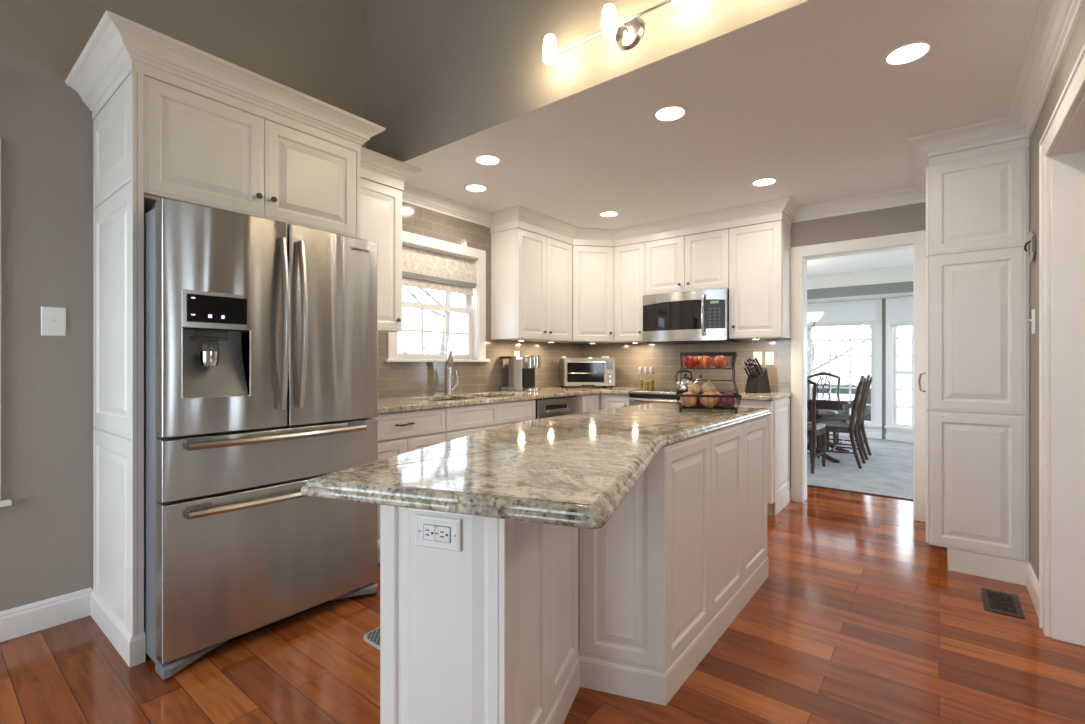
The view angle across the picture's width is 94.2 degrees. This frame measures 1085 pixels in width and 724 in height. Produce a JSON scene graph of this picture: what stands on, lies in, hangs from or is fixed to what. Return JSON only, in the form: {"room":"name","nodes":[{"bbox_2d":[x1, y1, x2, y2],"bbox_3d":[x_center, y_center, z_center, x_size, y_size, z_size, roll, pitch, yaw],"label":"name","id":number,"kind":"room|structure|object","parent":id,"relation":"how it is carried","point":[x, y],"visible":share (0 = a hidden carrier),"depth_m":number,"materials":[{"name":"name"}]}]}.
{"room":"kitchen","nodes":[
{"label":"kitchen","id":0,"kind":"room"},
{"bbox_2d":[0,0,571,610],"bbox_3d":[-1.876,-0.960,2.824,0.140,4.300,7.600,0,0,38],"label":"wall","id":1,"kind":"structure","parent":0,"point":[316,49],"depth_m":2.30,"materials":[{"name":"beige paint"}]},
{"bbox_2d":[0,138,11,506],"bbox_3d":[-2.590,-0.169,1.879,0.185,1.562,0.832,0,0,38],"label":"window","id":2,"kind":"structure","parent":1,"relation":"in","point":[7,502],"depth_m":2.14,"materials":[{"name":"white paint"}]},
{"bbox_2d":[0,587,91,641],"bbox_3d":[-3.102,1.127,1.139,0.016,0.125,3.156,0,0,38],"label":"baseboard","id":3,"kind":"structure","parent":1,"relation":"attached to","point":[15,622],"depth_m":2.25,"materials":[{"name":"white paint"}]},
{"bbox_2d":[41,306,65,335],"bbox_3d":[-2.203,-0.183,2.275,0.022,0.130,0.082,0,0,38],"label":"light switch","id":4,"kind":"object","parent":1,"relation":"attached to","point":[53,319],"visible":1,"depth_m":2.28,"materials":[{"name":"white plastic"}]},
{"bbox_2d":[360,178,401,332],"bbox_3d":[-1.207,-0.674,3.263,0.352,0.944,0.506,0,0,38],"label":"upper cabinet","id":5,"kind":"object","parent":1,"relation":"attached to","point":[380,205],"visible":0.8,"depth_m":3.28,"materials":[{"name":"white paint"}]},
{"bbox_2d":[360,146,422,190],"bbox_3d":[-1.157,-1.222,3.284,0.422,0.147,0.602,0,0,38],"label":"trim","id":6,"kind":"structure","parent":5,"relation":"on","point":[379,168],"depth_m":3.23,"materials":[{"name":"white paint"}]},
{"bbox_2d":[384,231,489,361],"bbox_3d":[-0.858,-0.488,4.081,0.185,0.976,1.057,0,0,38],"label":"window","id":7,"kind":"structure","parent":1,"relation":"in","point":[474,306],"depth_m":4.23,"materials":[{"name":"white paint"}]},
{"bbox_2d":[402,244,476,294],"bbox_3d":[-0.844,-0.748,4.074,0.056,0.335,0.822,0,0,38],"label":"roman shade","id":8,"kind":"object","parent":7,"relation":"attached to","point":[421,267],"visible":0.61,"depth_m":4.05,"materials":[{"name":"beige fabric"}]},
{"bbox_2d":[402,184,490,227],"bbox_3d":[-0.786,-1.243,4.021,0.092,0.104,1.150,0,0,38],"label":"trim","id":9,"kind":"structure","parent":1,"relation":"attached to","point":[411,195],"depth_m":4.03,"materials":[{"name":"white paint"}]},
{"bbox_2d":[378,202,581,397],"bbox_3d":[-0.532,-0.468,4.413,0.008,1.455,3.160,0,0,38],"label":"tiled wall","id":10,"kind":"structure","parent":1,"relation":"attached to","point":[395,379],"depth_m":4.25,"materials":[{"name":"beige tile"}]},
{"bbox_2d":[514,351,519,357],"bbox_3d":[-0.240,-0.045,4.769,0.009,0.118,0.075,0,0,38],"label":"electrical outlet","id":11,"kind":"object","parent":10,"relation":"attached to","point":[516,353],"visible":0.61,"depth_m":4.77,"materials":[{"name":"white plastic"}]},
{"bbox_2d":[491,228,571,341],"bbox_3d":[-0.072,-0.674,4.707,0.352,0.944,0.804,0,0,38],"label":"upper cabinet","id":12,"kind":"object","parent":1,"relation":"attached to","point":[531,273],"visible":1,"depth_m":4.47,"materials":[{"name":"white paint"}]},
{"bbox_2d":[554,245,626,343],"bbox_3d":[0.477,-0.674,5.205,0.596,0.944,0.647,0,0,38],"label":"upper cabinet","id":13,"kind":"object","parent":1,"relation":"attached to","point":[592,266],"visible":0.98,"depth_m":4.98,"materials":[{"name":"white paint"}]},
{"bbox_2d":[0,435,1084,723],"bbox_3d":[1.970,1.216,2.910,7.300,0.068,12.490,0,0,38],"label":"floor","id":14,"kind":"structure","parent":0,"point":[856,618],"depth_m":2.02,"materials":[{"name":"brown wood"}]},
{"bbox_2d":[65,10,385,666],"bbox_3d":[-1.524,-0.048,2.542,0.758,2.475,1.186,0,0,38],"label":"tall cabinet","id":15,"kind":"object","parent":14,"relation":"on","point":[175,119],"visible":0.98,"depth_m":2.18,"materials":[{"name":"white paint"}]},
{"bbox_2d":[144,197,377,679],"bbox_3d":[-1.385,0.286,2.436,0.792,1.808,0.918,0,0,38],"label":"refrigerator","id":16,"kind":"object","parent":14,"relation":"on","point":[261,334],"visible":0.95,"depth_m":2.10,"materials":[{"name":"silver metal"}]},
{"bbox_2d":[363,627,379,649],"bbox_3d":[-0.329,1.185,2.396,0.450,0.010,0.920,0,0,38],"label":"floor mat","id":17,"kind":"object","parent":14,"relation":"on","point":[372,637],"visible":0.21,"depth_m":2.16,"materials":[{"name":"grey fabric"}]},
{"bbox_2d":[373,408,445,562],"bbox_3d":[-1.040,0.743,3.229,0.653,0.894,0.588,0,0,38],"label":"base cabinet","id":18,"kind":"object","parent":14,"relation":"on","point":[405,431],"visible":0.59,"depth_m":3.05,"materials":[{"name":"white paint"}]},
{"bbox_2d":[437,396,535,440],"bbox_3d":[-0.570,0.743,3.829,0.650,0.894,0.928,0,0,38],"label":"base cabinet","id":19,"kind":"object","parent":14,"relation":"on","point":[461,421],"visible":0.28,"depth_m":3.56,"materials":[{"name":"white paint"}]},
{"bbox_2d":[490,396,579,419],"bbox_3d":[-0.069,0.745,4.409,0.600,0.890,0.586,0,0,38],"label":"dishwasher","id":20,"kind":"object","parent":14,"relation":"on","point":[557,406],"visible":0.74,"depth_m":4.20,"materials":[{"name":"silver metal"}]},
{"bbox_2d":[301,402,770,723],"bbox_3d":[0.307,0.725,2.065,0.876,0.930,2.496,0,0,31],"label":"kitchen island","id":21,"kind":"object","parent":14,"relation":"on","point":[607,550],"visible":0.98,"depth_m":1.53,"materials":[{"name":"white paint"}]},
{"bbox_2d":[416,514,460,551],"bbox_3d":[-0.269,0.438,1.291,0.132,0.082,0.010,0,0,20],"label":"electrical outlet","id":22,"kind":"object","parent":21,"relation":"attached to","point":[436,532],"visible":1,"depth_m":1.29,"materials":[{"name":"white plastic"}]},
{"bbox_2d":[424,524,434,540],"bbox_3d":[-0.290,0.438,1.295,0.033,0.038,0.003,0,0,20],"label":"receptacle","id":23,"kind":"object","parent":22,"relation":"attached to","point":[429,529],"depth_m":1.29,"materials":[{"name":"white plastic"}]},
{"bbox_2d":[438,526,449,542],"bbox_3d":[-0.250,0.438,1.281,0.033,0.038,0.003,0,0,20],"label":"receptacle","id":24,"kind":"object","parent":22,"relation":"attached to","point":[443,531],"depth_m":1.28,"materials":[{"name":"white plastic"}]},
{"bbox_2d":[676,352,741,412],"bbox_3d":[0.888,0.104,2.723,0.327,0.311,0.246,0,0,15],"label":"fruit basket","id":25,"kind":"object","parent":21,"relation":"on","point":[736,394],"visible":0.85,"depth_m":2.64,"materials":[{"name":"metal"}]},
{"bbox_2d":[680,390,696,406],"bbox_3d":[0.779,0.195,2.696,0.085,0.094,0.084,0,0,-35],"label":"onion","id":26,"kind":"object","parent":25,"relation":"in","point":[692,400],"visible":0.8,"depth_m":2.67,"materials":[{"name":"orange food"}]},
{"bbox_2d":[684,356,696,367],"bbox_3d":[0.794,-0.001,2.703,0.071,0.073,0.073,0,0,-20],"label":"apple","id":27,"kind":"object","parent":25,"relation":"in","point":[690,364],"visible":0.91,"depth_m":2.68,"materials":[{"name":"red food"}]},
{"bbox_2d":[688,381,700,393],"bbox_3d":[0.825,0.143,2.743,0.067,0.076,0.067,0,0,21],"label":"onion","id":28,"kind":"object","parent":25,"relation":"in","point":[696,388],"visible":0.85,"depth_m":2.72,"materials":[{"name":"beige food"}]},
{"bbox_2d":[696,394,701,405],"bbox_3d":[0.863,0.204,2.768,0.065,0.072,0.065,0,0,-19],"label":"onion","id":29,"kind":"object","parent":25,"relation":"in","point":[698,402],"visible":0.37,"depth_m":2.75,"materials":[{"name":"brown food"}]},
{"bbox_2d":[698,356,711,367],"bbox_3d":[0.867,-0.001,2.684,0.073,0.073,0.071,0,0,-38],"label":"apple","id":30,"kind":"object","parent":25,"relation":"in","point":[706,362],"visible":0.9,"depth_m":2.66,"materials":[{"name":"red food"}]},
{"bbox_2d":[702,380,714,392],"bbox_3d":[0.899,0.137,2.733,0.071,0.081,0.072,0,0,9],"label":"onion","id":31,"kind":"object","parent":25,"relation":"in","point":[706,387],"visible":0.77,"depth_m":2.71,"materials":[{"name":"beige food"}]},
{"bbox_2d":[700,389,717,407],"bbox_3d":[0.879,0.192,2.668,0.089,0.100,0.089,0,0,23],"label":"onion","id":32,"kind":"object","parent":25,"relation":"in","point":[708,402],"visible":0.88,"depth_m":2.64,"materials":[{"name":"orange food"}]},
{"bbox_2d":[714,389,721,405],"bbox_3d":[0.949,0.194,2.754,0.079,0.090,0.080,0,0,8],"label":"onion","id":33,"kind":"object","parent":25,"relation":"in","point":[716,392],"visible":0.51,"depth_m":2.73,"materials":[{"name":"brown food"}]},
{"bbox_2d":[713,356,727,367],"bbox_3d":[0.939,-0.003,2.664,0.073,0.076,0.074,0,0,-30],"label":"apple","id":34,"kind":"object","parent":25,"relation":"in","point":[716,364],"visible":0.82,"depth_m":2.64,"materials":[{"name":"red food"}]},
{"bbox_2d":[719,391,735,407],"bbox_3d":[0.972,0.197,2.649,0.082,0.091,0.082,0,0,-32],"label":"onion","id":35,"kind":"object","parent":25,"relation":"in","point":[729,401],"visible":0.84,"depth_m":2.62,"materials":[{"name":"red food"}]},
{"bbox_2d":[576,393,628,412],"bbox_3d":[0.506,0.743,4.963,0.940,0.894,0.985,0,0,38],"label":"base cabinet","id":36,"kind":"object","parent":14,"relation":"on","point":[600,401],"visible":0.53,"depth_m":4.68,"materials":[{"name":"white paint"}]},
{"bbox_2d":[378,386,647,413],"bbox_3d":[-0.164,0.277,4.118,0.934,0.034,3.151,0,0,38],"label":"countertop","id":37,"kind":"structure","parent":36,"relation":"on","point":[397,404],"depth_m":3.84,"materials":[{"name":"stone"}]},
{"bbox_2d":[444,350,458,394],"bbox_3d":[-0.717,0.083,3.985,0.084,0.353,0.126,0,0,38],"label":"faucet","id":38,"kind":"object","parent":37,"relation":"on","point":[449,388],"visible":0.99,"depth_m":3.94,"materials":[{"name":"silver metal"}]},
{"bbox_2d":[499,355,540,390],"bbox_3d":[-0.195,0.101,4.536,0.326,0.318,0.280,0,0,38],"label":"coffee maker","id":39,"kind":"object","parent":37,"relation":"on","point":[521,371],"visible":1,"depth_m":4.51,"materials":[{"name":"silver metal"}]},
{"bbox_2d":[523,387,540,390],"bbox_3d":[-0.097,0.244,4.528,0.160,0.032,0.160,0,0,38],"label":"drip tray","id":40,"kind":"object","parent":39,"relation":"on","point":[524,388],"depth_m":4.47,"materials":[{"name":"metal"}]},
{"bbox_2d":[559,358,614,387],"bbox_3d":[0.450,0.110,5.115,0.520,0.300,0.330,0,0,-10],"label":"toaster oven","id":41,"kind":"object","parent":37,"relation":"on","point":[572,371],"visible":1,"depth_m":5.00,"materials":[{"name":"silver metal"}]},
{"bbox_2d":[639,367,642,387],"bbox_3d":[0.972,0.157,4.986,0.045,0.207,0.044,0,0,38],"label":"oil bottle","id":42,"kind":"object","parent":37,"relation":"on","point":[640,368],"visible":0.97,"depth_m":4.97,"materials":[{"name":"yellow glass"}]},
{"bbox_2d":[644,367,647,387],"bbox_3d":[1.025,0.157,4.976,0.045,0.207,0.044,0,0,38],"label":"oil bottle","id":43,"kind":"object","parent":37,"relation":"on","point":[645,368],"visible":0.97,"depth_m":4.96,"materials":[{"name":"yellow glass"}]},
{"bbox_2d":[650,367,653,387],"bbox_3d":[1.076,0.157,4.968,0.045,0.207,0.044,0,0,38],"label":"oil bottle","id":44,"kind":"object","parent":37,"relation":"on","point":[651,368],"visible":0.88,"depth_m":4.95,"materials":[{"name":"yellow glass"}]},
{"bbox_2d":[627,387,738,405],"bbox_3d":[1.256,0.697,4.530,0.767,0.887,0.735,0,0,38],"label":"range","id":45,"kind":"object","parent":14,"relation":"on","point":[661,394],"visible":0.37,"depth_m":4.40,"materials":[{"name":"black metal"}]},
{"bbox_2d":[629,397,676,405],"bbox_3d":[1.083,0.639,4.309,0.755,0.642,0.030,0,0,38],"label":"oven","id":46,"kind":"object","parent":45,"relation":"in","point":[631,403],"depth_m":4.43,"materials":[{"name":"silver metal"}]},
{"bbox_2d":[631,388,738,391],"bbox_3d":[1.280,0.272,4.559,0.767,0.035,0.660,0,0,38],"label":"cooktop","id":47,"kind":"object","parent":45,"relation":"in","point":[649,389],"depth_m":4.49,"materials":[{"name":"black glass"}]},
{"bbox_2d":[675,370,701,391],"bbox_3d":[1.261,0.160,4.397,0.207,0.186,0.171,0,0,-25],"label":"kettle","id":48,"kind":"object","parent":45,"relation":"on","point":[685,382],"visible":0.81,"depth_m":4.35,"materials":[{"name":"metal"}]},
{"bbox_2d":[720,397,790,515],"bbox_3d":[1.764,0.743,4.200,0.429,0.894,0.645,0,0,38],"label":"base cabinet","id":49,"kind":"object","parent":14,"relation":"on","point":[778,422],"visible":0.27,"depth_m":3.98,"materials":[{"name":"white paint"}]},
{"bbox_2d":[735,391,791,400],"bbox_3d":[1.764,0.277,4.192,0.440,0.034,0.651,0,0,38],"label":"countertop","id":50,"kind":"structure","parent":49,"relation":"on","point":[771,396],"depth_m":3.94,"materials":[{"name":"stone"}]},
{"bbox_2d":[743,357,770,392],"bbox_3d":[1.819,0.109,4.295,0.217,0.302,0.124,0,0,-28],"label":"knife block","id":51,"kind":"object","parent":50,"relation":"on","point":[757,381],"visible":1,"depth_m":4.26,"materials":[{"name":"brown wood"}]},
{"bbox_2d":[807,379,825,473],"bbox_3d":[2.867,0.668,5.643,0.472,1.038,0.536,0,0,38],"label":"dining chair","id":52,"kind":"object","parent":14,"relation":"on","point":[814,428],"visible":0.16,"depth_m":5.40,"materials":[{"name":"brown wood"}]},
{"bbox_2d":[807,372,840,442],"bbox_3d":[3.969,0.668,7.199,0.472,1.038,0.536,0,0,38],"label":"dining chair","id":53,"kind":"object","parent":14,"relation":"on","point":[822,412],"visible":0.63,"depth_m":7.27,"materials":[{"name":"brown wood"}]},
{"bbox_2d":[807,393,854,462],"bbox_3d":[3.368,0.802,6.435,1.140,0.745,1.400,0,0,38],"label":"dining table","id":54,"kind":"object","parent":14,"relation":"on","point":[825,401],"visible":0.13,"depth_m":5.92,"materials":[{"name":"brown wood"}]},
{"bbox_2d":[809,375,866,468],"bbox_3d":[3.450,0.668,5.880,0.536,1.038,0.472,0,0,38],"label":"dining chair","id":55,"kind":"object","parent":14,"relation":"on","point":[850,426],"visible":0.94,"depth_m":5.74,"materials":[{"name":"brown wood"}]},
{"bbox_2d":[820,374,871,459],"bbox_3d":[3.849,0.668,6.388,0.536,1.038,0.472,0,0,38],"label":"dining chair","id":56,"kind":"object","parent":14,"relation":"on","point":[861,428],"visible":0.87,"depth_m":6.31,"materials":[{"name":"brown wood"}]},
{"bbox_2d":[807,485,912,499],"bbox_3d":[2.916,1.185,4.554,0.945,0.010,0.020,0,0,38],"label":"trim","id":57,"kind":"structure","parent":14,"relation":"on","point":[807,485],"depth_m":4.56,"materials":[{"name":"brown wood"}]},
{"bbox_2d":[882,298,885,438],"bbox_3d":[5.285,0.107,7.758,0.101,2.165,0.090,0,0,38],"label":"trim","id":58,"kind":"structure","parent":14,"relation":"on","point":[884,299],"depth_m":7.75,"materials":[{"name":"grey paint"}]},
{"bbox_2d":[918,137,1029,584],"bbox_3d":[2.712,-0.010,3.222,0.476,2.400,1.017,0,0,38],"label":"pantry cabinet","id":59,"kind":"object","parent":14,"relation":"on","point":[977,372],"visible":0.98,"depth_m":2.80,"materials":[{"name":"white paint"}]},
{"bbox_2d":[980,587,1024,618],"bbox_3d":[2.268,1.187,2.493,0.142,0.004,0.304,0,0,38],"label":"floor vent","id":60,"kind":"object","parent":14,"relation":"in","point":[1005,603],"visible":1,"depth_m":2.48,"materials":[{"name":"brown metal"}]},
{"bbox_2d":[987,591,1016,613],"bbox_3d":[2.268,1.188,2.493,0.096,0.003,0.236,0,0,38],"label":"grille","id":61,"kind":"object","parent":60,"relation":"attached to","point":[997,601],"depth_m":2.49,"materials":[{"name":"black metal"}]},
{"bbox_2d":[366,0,808,161],"bbox_3d":[0.191,-2.203,2.483,3.530,1.815,0.120,0,0,38],"label":"wall","id":62,"kind":"structure","parent":0,"point":[439,73],"depth_m":2.78,"materials":[{"name":"beige paint"}]},
{"bbox_2d":[543,0,686,64],"bbox_3d":[0.497,-1.465,2.063,1.200,0.140,0.160,0,0,38],"label":"track light","id":63,"kind":"object","parent":62,"relation":"attached to","point":[629,32],"visible":1,"depth_m":2.21,"materials":[{"name":"silver metal"}]},
{"bbox_2d":[404,0,865,167],"bbox_3d":[0.193,-1.295,2.485,3.530,0.001,0.124,0,0,38],"label":"ceiling beam","id":64,"kind":"structure","parent":62,"relation":"attached to","point":[810,10],"depth_m":2.24,"materials":[{"name":"paint"}]},
{"bbox_2d":[404,0,1040,245],"bbox_3d":[1.028,-1.345,3.548,3.530,0.100,2.590,0,0,38],"label":"ceiling","id":65,"kind":"structure","parent":0,"point":[813,107],"depth_m":2.76,"materials":[{"name":"paint"}]},
{"bbox_2d":[463,184,488,192],"bbox_3d":[-0.494,-1.293,3.754,0.190,0.004,0.190,0,0,38],"label":"recessed light","id":66,"kind":"object","parent":65,"relation":"in","point":[477,188],"visible":1,"depth_m":3.75,"materials":[{"name":"white"}]},
{"bbox_2d":[473,154,501,165],"bbox_3d":[-0.352,-1.293,3.233,0.190,0.004,0.190,0,0,38],"label":"recessed light","id":67,"kind":"object","parent":65,"relation":"in","point":[482,159],"visible":1,"depth_m":3.22,"materials":[{"name":"white plastic"}]},
{"bbox_2d":[598,211,619,216],"bbox_3d":[0.582,-1.293,4.412,0.190,0.004,0.190,0,0,38],"label":"recessed light","id":68,"kind":"object","parent":65,"relation":"in","point":[604,213],"visible":1,"depth_m":4.40,"materials":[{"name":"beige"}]},
{"bbox_2d":[651,104,688,121],"bbox_3d":[0.665,-1.293,2.628,0.190,0.004,0.190,0,0,38],"label":"recessed light","id":69,"kind":"object","parent":65,"relation":"in","point":[673,112],"visible":1,"depth_m":2.62,"materials":[{"name":"white"}]},
{"bbox_2d":[750,177,777,186],"bbox_3d":[1.594,-1.293,3.628,0.190,0.004,0.190,0,0,38],"label":"recessed light","id":70,"kind":"object","parent":65,"relation":"in","point":[761,182],"visible":1,"depth_m":3.63,"materials":[{"name":"white"}]},
{"bbox_2d":[880,39,935,66],"bbox_3d":[1.532,-1.293,2.117,0.190,0.004,0.190,0,0,38],"label":"recessed light","id":71,"kind":"object","parent":65,"relation":"in","point":[913,51],"visible":1,"depth_m":2.11,"materials":[{"name":"beige"}]},
{"bbox_2d":[588,202,925,487],"bbox_3d":[3.059,-0.062,3.688,6.550,2.505,0.140,0,0,38],"label":"wall","id":72,"kind":"structure","parent":0,"point":[907,218],"depth_m":4.03,"materials":[{"name":"beige paint"}]},
{"bbox_2d":[614,242,644,342],"bbox_3d":[0.936,-0.674,5.035,0.335,0.944,0.352,0,0,38],"label":"upper cabinet","id":73,"kind":"object","parent":72,"relation":"attached to","point":[629,260],"visible":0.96,"depth_m":4.92,"materials":[{"name":"white paint"}]},
{"bbox_2d":[490,196,799,246],"bbox_3d":[0.859,-1.222,4.532,2.729,0.147,0.947,0,0,6],"label":"trim","id":74,"kind":"structure","parent":72,"relation":"attached to","point":[784,209],"depth_m":4.46,"materials":[{"name":"white paint"}]},
{"bbox_2d":[582,338,790,391],"bbox_3d":[1.288,-0.200,4.987,2.143,0.920,0.008,0,0,38],"label":"tiled wall","id":75,"kind":"structure","parent":72,"relation":"attached to","point":[665,361],"depth_m":4.92,"materials":[{"name":"beige tile"}]},
{"bbox_2d":[753,352,761,364],"bbox_3d":[1.913,-0.032,4.484,0.075,0.118,0.008,0,0,38],"label":"light switch","id":76,"kind":"object","parent":75,"relation":"attached to","point":[758,355],"visible":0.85,"depth_m":4.48,"materials":[{"name":"white plastic"}]},
{"bbox_2d":[765,352,773,364],"bbox_3d":[1.987,-0.031,4.417,0.070,0.116,0.022,0,0,38],"label":"light switch","id":77,"kind":"object","parent":75,"relation":"attached to","point":[769,356],"visible":1,"depth_m":4.42,"materials":[{"name":"white plastic"}]},
{"bbox_2d":[645,229,728,294],"bbox_3d":[1.378,-0.890,4.687,0.786,0.511,0.352,0,0,38],"label":"upper cabinet","id":78,"kind":"object","parent":72,"relation":"attached to","point":[694,262],"visible":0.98,"depth_m":4.55,"materials":[{"name":"white paint"}]},
{"bbox_2d":[643,288,739,343],"bbox_3d":[1.347,-0.402,4.643,0.786,0.448,0.455,0,0,38],"label":"microwave","id":79,"kind":"object","parent":78,"relation":"attached to","point":[699,316],"visible":0.98,"depth_m":4.48,"materials":[{"name":"silver metal"}]},
{"bbox_2d":[729,220,790,339],"bbox_3d":[1.855,-0.674,4.312,0.422,0.944,0.352,0,0,38],"label":"upper cabinet","id":80,"kind":"object","parent":72,"relation":"attached to","point":[759,254],"visible":1,"depth_m":4.20,"materials":[{"name":"white paint"}]},
{"bbox_2d":[791,230,925,521],"bbox_3d":[2.543,0.105,4.085,0.942,2.170,0.163,0,0,38],"label":"door frame","id":81,"kind":"structure","parent":72,"relation":"in","point":[916,240],"depth_m":4.02,"materials":[{"name":"white paint"}]},
{"bbox_2d":[807,248,912,275],"bbox_3d":[3.596,-1.345,6.434,5.500,0.100,4.840,0,0,38],"label":"ceiling","id":82,"kind":"structure","parent":0,"point":[896,258],"depth_m":6.56,"materials":[{"name":"paint"}]},
{"bbox_2d":[807,312,823,330],"bbox_3d":[3.241,-0.833,6.474,0.665,0.925,0.673,0,0,38],"label":"chandelier","id":83,"kind":"object","parent":82,"relation":"hanging from","point":[814,316],"visible":0.24,"depth_m":6.27,"materials":[{"name":"white metal"}]},
{"bbox_2d":[807,281,912,298],"bbox_3d":[4.382,-1.133,7.514,5.400,0.325,0.130,0,0,38],"label":"wall bay header","id":84,"kind":"structure","parent":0,"point":[898,287],"depth_m":7.26,"materials":[{"name":"grey paint"}]},
{"bbox_2d":[807,266,912,289],"bbox_3d":[4.308,-1.200,7.420,5.400,0.190,0.110,0,0,38],"label":"trim","id":85,"kind":"structure","parent":84,"relation":"attached to","point":[900,274],"depth_m":7.23,"materials":[{"name":"white paint"}]},
{"bbox_2d":[807,292,912,303],"bbox_3d":[4.707,-0.993,7.926,5.400,0.035,0.920,0,0,38],"label":"trim","id":86,"kind":"structure","parent":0,"point":[879,296],"depth_m":7.74,"materials":[{"name":"white paint"}]},
{"bbox_2d":[1029,4,1084,580],"bbox_3d":[1.072,-0.960,0.506,0.300,4.300,7.320,0,0,38],"label":"wall","id":87,"kind":"structure","parent":0,"point":[1077,40],"depth_m":2.53,"materials":[{"name":"beige paint"}]},
{"bbox_2d":[791,0,1084,222],"bbox_3d":[2.250,-1.243,2.812,0.890,0.104,2.934,0,0,11],"label":"trim","id":88,"kind":"structure","parent":87,"relation":"attached to","point":[1056,20],"depth_m":2.69,"materials":[{"name":"white paint"}]},
{"bbox_2d":[1024,231,1035,262],"bbox_3d":[2.477,-0.585,2.569,0.039,0.164,0.142,0,0,38],"label":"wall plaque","id":89,"kind":"object","parent":87,"relation":"attached to","point":[1031,242],"visible":1,"depth_m":2.54,"materials":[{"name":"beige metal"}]},
{"bbox_2d":[1028,309,1034,333],"bbox_3d":[2.484,-0.205,2.563,0.022,0.125,0.075,0,0,38],"label":"light switch","id":90,"kind":"object","parent":87,"relation":"attached to","point":[1032,320],"visible":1,"depth_m":2.53,"materials":[{"name":"white plastic"}]},
{"bbox_2d":[1026,563,1038,617],"bbox_3d":[2.414,1.127,2.468,0.016,0.125,0.535,0,0,38],"label":"baseboard","id":91,"kind":"structure","parent":87,"relation":"attached to","point":[1032,583],"depth_m":2.50,"materials":[{"name":"white paint"}]},
{"bbox_2d":[1039,43,1084,645],"bbox_3d":[1.634,0.101,1.242,0.328,2.178,2.352,0,0,38],"label":"door frame","id":92,"kind":"structure","parent":87,"relation":"in","point":[1061,168],"depth_m":2.15,"materials":[{"name":"white paint"}]},
{"bbox_3d":[3.228,0.107,9.420,1.230,2.165,0.100,0,0,38],"label":"wall","id":93,"kind":"structure","parent":0,"visible":0},
{"bbox_2d":[807,299,881,438],"bbox_3d":[4.459,0.110,8.388,1.980,2.160,0.120,0,0,38],"label":"window","id":94,"kind":"structure","parent":93,"relation":"in","point":[873,428],"depth_m":7.85,"materials":[{"name":"white paint"}]},
{"bbox_2d":[807,302,875,326],"bbox_3d":[4.424,-0.753,8.335,1.810,0.354,0.065,0,0,38],"label":"roman shade","id":95,"kind":"object","parent":94,"relation":"attached to","point":[849,314],"visible":0.56,"depth_m":8.02,"materials":[{"name":"white fabric"}]},
{"bbox_3d":[6.117,0.107,6.324,1.402,2.165,0.405,0,0,38],"label":"wall","id":96,"kind":"structure","parent":0,"visible":0},
{"bbox_2d":[884,295,912,442],"bbox_3d":[5.452,0.110,7.279,0.120,2.160,0.950,0,0,-22],"label":"window","id":97,"kind":"structure","parent":96,"relation":"in","point":[895,431],"depth_m":7.62,"materials":[{"name":"white paint"}]},
{"bbox_2d":[890,298,912,326],"bbox_3d":[5.394,-0.728,7.256,0.065,0.404,0.770,0,0,-22],"label":"roman shade","id":98,"kind":"object","parent":97,"relation":"attached to","point":[901,310],"visible":0.28,"depth_m":7.45,"materials":[{"name":"white fabric"}]},
{"label":"outside","id":99,"kind":"structure","parent":0,"visible":0},
{"bbox_2d":[812,374,911,424],"bbox_3d":[9.272,1.665,11.791,120.000,0.250,110.000,0,0,38],"label":"ground","id":100,"kind":"structure","parent":99,"point":[904,397],"depth_m":29.31,"materials":[{"name":"white snow"}]},
{"bbox_2d":[398,285,450,353],"bbox_3d":[-3.014,-1.539,12.635,3.204,6.169,3.203,0,0,-36],"label":"bare tree","id":101,"kind":"object","parent":100,"relation":"on","point":[448,294],"visible":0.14,"depth_m":12.77,"materials":[{"name":"grey plant"}]},
{"bbox_2d":[812,384,870,420],"bbox_3d":[5.739,1.037,11.018,3.200,1.159,1.102,0,0,38],"label":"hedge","id":102,"kind":"object","parent":100,"relation":"on","point":[867,417],"visible":0.02,"depth_m":10.20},
{"bbox_2d":[807,327,901,379],"bbox_3d":[7.531,-1.247,14.473,3.581,5.578,3.344,0,0,11],"label":"bare tree","id":103,"kind":"object","parent":100,"relation":"on","point":[808,332],"visible":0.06,"depth_m":14.24,"materials":[{"name":"grey plant"}]},
{"bbox_2d":[857,325,911,383],"bbox_3d":[11.506,-1.688,15.653,3.509,6.474,4.676,0,0,-35],"label":"bare tree","id":104,"kind":"object","parent":100,"relation":"on","point":[869,326],"visible":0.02,"depth_m":15.73,"materials":[{"name":"grey plant"}]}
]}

